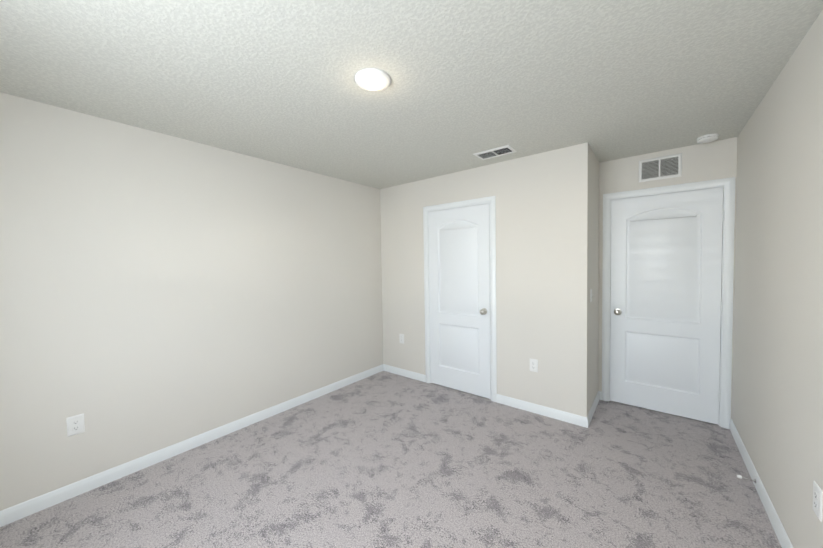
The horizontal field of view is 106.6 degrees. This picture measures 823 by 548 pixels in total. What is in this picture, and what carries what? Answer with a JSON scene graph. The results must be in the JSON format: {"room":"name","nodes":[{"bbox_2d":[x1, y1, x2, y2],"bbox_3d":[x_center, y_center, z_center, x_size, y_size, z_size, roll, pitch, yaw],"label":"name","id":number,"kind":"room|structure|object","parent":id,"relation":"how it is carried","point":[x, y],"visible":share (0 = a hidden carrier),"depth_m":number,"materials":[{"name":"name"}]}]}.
{"room":"empty bedroom","nodes":[
{"label":"empty bedroom","id":0,"kind":"room"},
{"bbox_2d":[0,92,382,510],"bbox_3d":[-1.349,0.142,3.032,0.115,2.440,4.516,1,3,38],"label":"wall","id":1,"kind":"structure","parent":0,"point":[158,291],"depth_m":2.25,"materials":[{"name":"paint"}]},
{"bbox_2d":[66,413,84,436],"bbox_3d":[-2.136,0.962,1.954,0.007,0.122,0.076,1,3,38],"label":"outlet","id":2,"kind":"object","parent":1,"relation":"attached to","point":[76,425],"visible":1,"depth_m":1.95,"materials":[{"name":"white plastic"}]},
{"bbox_2d":[0,364,425,526],"bbox_3d":[-1.221,1.335,2.546,0.711,0.086,3.598,1,3,38],"label":"baseboard","id":3,"kind":"structure","parent":1,"relation":"attached to","point":[9,515],"depth_m":2.31,"materials":[{"name":"white wood"}]},
{"bbox_2d":[0,371,781,547],"bbox_3d":[0.142,1.421,2.100,4.002,0.100,5.186,1,3,38],"label":"floor","id":4,"kind":"structure","parent":0,"point":[383,459],"depth_m":1.99,"materials":[{"name":"carpet"}]},
{"bbox_2d":[0,0,822,188],"bbox_3d":[0.102,-1.117,2.013,4.002,0.100,5.186,1,3,38],"label":"ceiling","id":5,"kind":"structure","parent":0,"point":[275,82],"depth_m":1.59,"materials":[{"name":"white paint"}]},
{"bbox_2d":[355,68,390,91],"bbox_3d":[-0.208,-1.033,1.659,0.195,0.034,0.195,1,3,38],"label":"recessed light","id":6,"kind":"object","parent":5,"relation":"in","point":[372,79],"visible":1,"depth_m":1.62,"materials":[{"name":"white plastic"}]},
{"bbox_2d":[473,145,516,159],"bbox_3d":[0.758,-1.098,2.792,0.335,0.012,0.200,1,3,38],"label":"ceiling vent","id":7,"kind":"object","parent":5,"relation":"in","point":[497,152],"visible":1,"depth_m":2.78,"materials":[{"name":"white metal"}]},
{"bbox_2d":[697,133,718,143],"bbox_3d":[2.419,-1.101,2.509,0.132,0.040,0.132,1,3,38],"label":"smoke detector","id":8,"kind":"object","parent":5,"relation":"attached to","point":[708,138],"visible":1,"depth_m":2.48,"materials":[{"name":"white plastic"}]},
{"bbox_2d":[380,142,589,416],"bbox_3d":[0.587,0.098,3.426,2.429,2.440,0.115,1,3,38],"label":"wall","id":9,"kind":"structure","parent":0,"point":[542,249],"depth_m":2.95,"materials":[{"name":"paint"}]},
{"bbox_2d":[399,334,403,343],"bbox_3d":[-0.127,0.832,3.948,0.076,0.122,0.007,1,3,38],"label":"outlet","id":10,"kind":"object","parent":9,"relation":"attached to","point":[401,338],"visible":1,"depth_m":3.94,"materials":[{"name":"white plastic"}]},
{"bbox_2d":[428,204,490,398],"bbox_3d":[0.500,0.292,3.408,0.770,2.033,0.105,1,3,38],"label":"closet door","id":11,"kind":"structure","parent":9,"relation":"in","point":[459,269],"depth_m":3.40,"materials":[{"name":"white wood"}]},
{"bbox_2d":[423,196,496,401],"bbox_3d":[0.543,0.260,3.457,0.902,2.115,0.132,1,3,38],"label":"door frame","id":12,"kind":"structure","parent":9,"relation":"attached to","point":[491,201],"depth_m":3.19,"materials":[{"name":"white wood"}]},
{"bbox_2d":[530,358,537,372],"bbox_3d":[1.164,0.872,2.926,0.076,0.122,0.007,1,3,38],"label":"outlet","id":13,"kind":"object","parent":9,"relation":"attached to","point":[533,365],"visible":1,"depth_m":2.92,"materials":[{"name":"white plastic"}]},
{"bbox_2d":[496,391,601,427],"bbox_3d":[1.424,1.271,3.174,0.849,0.086,0.701,1,3,38],"label":"baseboard","id":14,"kind":"structure","parent":9,"relation":"attached to","point":[575,419],"depth_m":2.88,"materials":[{"name":"white wood"}]},
{"bbox_2d":[589,147,598,410],"bbox_3d":[1.707,0.096,2.976,0.115,2.440,0.573,1,3,38],"label":"wall","id":15,"kind":"structure","parent":0,"point":[594,279],"depth_m":2.91,"materials":[{"name":"paint"}]},
{"bbox_2d":[598,139,727,391],"bbox_3d":[1.374,0.077,3.679,3.346,2.440,0.115,1,3,38],"label":"wall","id":16,"kind":"structure","parent":0,"point":[704,162],"depth_m":2.89,"materials":[{"name":"paint"}]},
{"bbox_2d":[639,153,681,181],"bbox_3d":[2.284,-0.974,2.826,0.310,0.205,0.012,1,3,38],"label":"air vent","id":17,"kind":"object","parent":16,"relation":"in","point":[662,167],"visible":1,"depth_m":2.82,"materials":[{"name":"white metal"}]},
{"bbox_2d":[610,187,723,424],"bbox_3d":[2.316,0.282,2.845,0.800,2.033,0.105,1,3,38],"label":"entry door","id":18,"kind":"structure","parent":16,"relation":"in","point":[665,297],"depth_m":2.83,"materials":[{"name":"white wood"}]},
{"bbox_2d":[602,177,734,428],"bbox_3d":[2.354,0.251,2.898,0.933,2.115,0.132,1,3,38],"label":"door frame","id":19,"kind":"structure","parent":16,"relation":"attached to","point":[728,186],"depth_m":2.62,"materials":[{"name":"white wood"}]},
{"bbox_2d":[732,10,822,547],"bbox_3d":[1.562,0.164,1.042,0.115,2.440,5.016,1,3,38],"label":"wall","id":20,"kind":"structure","parent":0,"point":[777,399],"depth_m":1.56,"materials":[{"name":"paint"}]},
{"bbox_2d":[737,475,755,482],"bbox_3d":[2.124,1.298,1.948,0.083,0.026,0.026,1,3,38],"label":"door stop","id":21,"kind":"object","parent":20,"relation":"attached to","point":[741,477],"visible":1,"depth_m":1.95,"materials":[{"name":"silver metal"}]},
{"bbox_2d":[730,419,792,547],"bbox_3d":[1.375,1.349,0.926,0.013,0.086,4.286,1,3,38],"label":"baseboard","id":22,"kind":"structure","parent":20,"relation":"attached to","point":[779,530],"depth_m":1.77,"materials":[{"name":"white wood"}]},
{"bbox_2d":[812,481,822,521],"bbox_3d":[1.623,0.907,1.229,0.007,0.122,0.076,1,3,38],"label":"outlet","id":23,"kind":"object","parent":20,"relation":"attached to","point":[817,504],"visible":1,"depth_m":1.22,"materials":[{"name":"white plastic"}]}
]}

